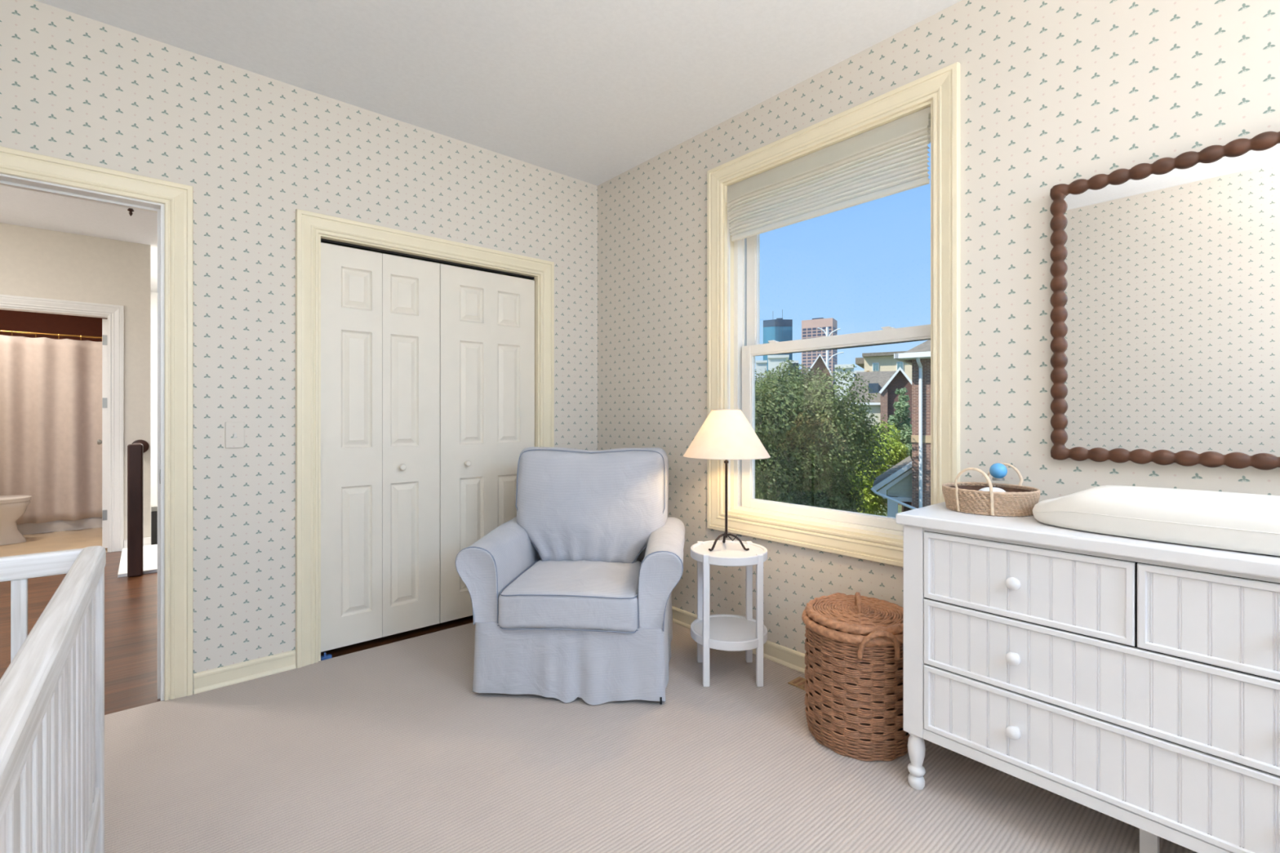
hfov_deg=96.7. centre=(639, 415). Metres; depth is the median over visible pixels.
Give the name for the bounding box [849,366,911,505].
house
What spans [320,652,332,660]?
pivot bracket
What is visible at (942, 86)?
trim
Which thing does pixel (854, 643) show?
wicker hamper
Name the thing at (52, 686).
crib
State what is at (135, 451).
newel post
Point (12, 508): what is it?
toilet
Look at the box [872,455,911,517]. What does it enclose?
porch
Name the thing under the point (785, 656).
baseboard
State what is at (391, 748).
floor
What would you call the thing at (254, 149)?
wall
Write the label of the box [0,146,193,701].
trim
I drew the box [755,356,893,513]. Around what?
maple tree
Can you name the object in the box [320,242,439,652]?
door
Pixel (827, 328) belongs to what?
street lamp
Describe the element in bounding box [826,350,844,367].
street lamp
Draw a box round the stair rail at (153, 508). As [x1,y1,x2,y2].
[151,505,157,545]
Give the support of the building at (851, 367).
on the ground
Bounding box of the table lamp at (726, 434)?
[682,408,770,551]
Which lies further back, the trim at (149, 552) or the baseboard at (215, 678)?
the trim at (149, 552)
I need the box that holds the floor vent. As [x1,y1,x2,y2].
[787,676,806,690]
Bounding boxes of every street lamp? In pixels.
[817,327,840,336]
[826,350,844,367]
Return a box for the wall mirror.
[1049,131,1279,470]
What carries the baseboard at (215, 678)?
attached to the wall at (254, 149)
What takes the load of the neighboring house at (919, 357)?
on the ground
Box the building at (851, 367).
[834,364,853,419]
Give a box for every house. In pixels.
[805,353,832,461]
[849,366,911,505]
[870,339,930,509]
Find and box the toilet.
[0,495,31,545]
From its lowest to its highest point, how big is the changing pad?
0.106 m
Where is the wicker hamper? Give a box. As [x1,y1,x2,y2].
[801,591,910,761]
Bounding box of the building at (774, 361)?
[767,355,789,378]
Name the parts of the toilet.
seat lid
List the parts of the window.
sash, sash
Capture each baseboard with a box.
[124,537,150,547]
[193,649,296,694]
[671,605,806,673]
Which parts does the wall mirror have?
frame rail, frame rail, frame rail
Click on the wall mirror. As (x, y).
(1165, 285)
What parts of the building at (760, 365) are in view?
cornice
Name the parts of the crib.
rail, rail, post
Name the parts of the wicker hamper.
handle, lid, lid handle, handle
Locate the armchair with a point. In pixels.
(571, 595)
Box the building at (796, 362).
[789,360,798,375]
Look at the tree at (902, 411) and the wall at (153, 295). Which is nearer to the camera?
the wall at (153, 295)
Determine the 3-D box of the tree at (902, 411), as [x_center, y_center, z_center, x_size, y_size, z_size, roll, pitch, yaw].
[9.674,1.817,20.985,1.424,5.746,1.110,0,0,25]
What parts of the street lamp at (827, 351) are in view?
arm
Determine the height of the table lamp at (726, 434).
0.646 m
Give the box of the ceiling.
[0,0,961,292]
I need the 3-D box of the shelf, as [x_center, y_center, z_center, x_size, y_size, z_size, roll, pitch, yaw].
[0.408,0.994,2.620,0.350,0.041,0.350,0,0,0]
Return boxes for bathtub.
[17,517,102,534]
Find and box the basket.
[942,462,1040,516]
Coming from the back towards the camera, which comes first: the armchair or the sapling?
the sapling
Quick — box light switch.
[225,422,244,448]
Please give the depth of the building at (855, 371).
119.80 m
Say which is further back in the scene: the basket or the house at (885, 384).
the house at (885, 384)
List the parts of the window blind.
head rail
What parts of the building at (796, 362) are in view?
cornice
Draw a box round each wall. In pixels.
[0,0,597,673]
[0,222,150,539]
[0,309,107,342]
[150,291,157,545]
[597,0,1279,653]
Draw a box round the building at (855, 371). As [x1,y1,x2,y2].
[853,370,864,377]
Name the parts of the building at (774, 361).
cornice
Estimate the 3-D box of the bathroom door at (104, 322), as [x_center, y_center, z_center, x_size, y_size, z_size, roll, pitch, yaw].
[-5.033,0.159,5.327,0.100,2.043,0.743,0,0,-41]
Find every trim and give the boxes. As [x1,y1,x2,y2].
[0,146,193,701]
[0,173,164,701]
[0,293,124,552]
[117,544,157,577]
[295,208,554,668]
[706,61,959,567]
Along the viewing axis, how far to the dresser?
1.44 m
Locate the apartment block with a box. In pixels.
[855,351,911,380]
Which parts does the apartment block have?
pane, pane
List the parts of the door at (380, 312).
knob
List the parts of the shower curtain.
rod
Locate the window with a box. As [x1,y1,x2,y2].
[723,99,933,542]
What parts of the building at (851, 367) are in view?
cornice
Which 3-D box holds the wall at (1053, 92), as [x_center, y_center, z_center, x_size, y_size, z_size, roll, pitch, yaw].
[1.200,-0.170,2.270,0.180,2.770,4.570,0,0,-41]
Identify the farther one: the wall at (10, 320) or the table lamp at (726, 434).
the wall at (10, 320)
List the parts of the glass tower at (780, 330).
tower crown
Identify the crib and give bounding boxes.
[0,546,106,852]
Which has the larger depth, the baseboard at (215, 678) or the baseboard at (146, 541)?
the baseboard at (146, 541)
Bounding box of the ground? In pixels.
[756,446,902,516]
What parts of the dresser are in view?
knob, knob, knob, beadboard panel, drawer, rail, rail, drawer, drawer, beadboard panel, beadboard panel, leg, drawer, beadboard panel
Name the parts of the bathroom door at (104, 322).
knob, door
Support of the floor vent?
in the floor
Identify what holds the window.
in the wall at (1053, 92)
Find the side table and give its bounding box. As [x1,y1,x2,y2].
[690,540,767,686]
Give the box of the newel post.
[127,440,149,577]
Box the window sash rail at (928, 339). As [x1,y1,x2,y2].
[761,338,930,355]
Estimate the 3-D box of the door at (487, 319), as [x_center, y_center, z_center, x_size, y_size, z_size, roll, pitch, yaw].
[-0.885,0.154,3.368,0.599,2.006,0.071,0,0,-41]
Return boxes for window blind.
[726,106,930,241]
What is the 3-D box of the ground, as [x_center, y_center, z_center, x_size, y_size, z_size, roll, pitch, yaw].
[77.156,4.735,97.666,360.000,0.100,280.000,0,0,-41]
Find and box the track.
[320,238,533,279]
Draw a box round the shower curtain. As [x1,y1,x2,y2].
[0,329,102,524]
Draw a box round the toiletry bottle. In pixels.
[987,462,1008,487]
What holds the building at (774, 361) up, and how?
on the ground
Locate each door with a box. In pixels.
[97,319,107,548]
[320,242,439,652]
[440,263,534,622]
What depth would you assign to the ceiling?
2.48 m
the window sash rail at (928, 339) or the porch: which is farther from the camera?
the porch
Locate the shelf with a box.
[690,613,767,651]
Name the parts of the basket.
handle, handle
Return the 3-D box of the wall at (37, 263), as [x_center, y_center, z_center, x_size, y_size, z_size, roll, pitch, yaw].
[-5.527,0.215,4.330,2.730,3.540,0.120,0,0,-41]
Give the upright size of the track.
0.010 m
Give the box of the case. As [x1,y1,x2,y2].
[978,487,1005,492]
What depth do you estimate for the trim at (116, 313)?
5.01 m
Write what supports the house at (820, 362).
on the ground
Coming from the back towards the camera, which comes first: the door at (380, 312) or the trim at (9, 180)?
the door at (380, 312)
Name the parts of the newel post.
post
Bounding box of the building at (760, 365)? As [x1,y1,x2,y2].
[755,360,767,382]
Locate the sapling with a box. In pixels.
[845,421,909,515]
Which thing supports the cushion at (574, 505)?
on the armchair
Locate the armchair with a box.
[455,446,684,705]
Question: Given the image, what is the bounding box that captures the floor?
[0,527,1197,852]
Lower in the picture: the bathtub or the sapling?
the bathtub
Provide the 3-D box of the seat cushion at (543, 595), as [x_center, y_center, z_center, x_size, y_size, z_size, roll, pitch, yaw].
[-0.276,0.799,2.615,0.586,0.180,0.595,0,0,5]
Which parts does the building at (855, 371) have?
cornice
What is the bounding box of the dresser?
[895,502,1279,852]
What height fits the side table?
0.578 m
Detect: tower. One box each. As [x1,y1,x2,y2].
[763,309,792,374]
[801,317,837,394]
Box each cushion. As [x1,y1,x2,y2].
[497,559,641,631]
[516,446,666,563]
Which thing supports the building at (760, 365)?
on the ground
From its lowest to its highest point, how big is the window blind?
0.303 m
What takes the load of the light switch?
attached to the wall at (254, 149)
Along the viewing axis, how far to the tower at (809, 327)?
812.13 m
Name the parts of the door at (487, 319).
knob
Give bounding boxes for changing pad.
[1031,484,1279,555]
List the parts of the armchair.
arm, frame, arm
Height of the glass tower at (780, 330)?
174.490 m
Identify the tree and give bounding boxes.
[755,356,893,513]
[887,386,911,512]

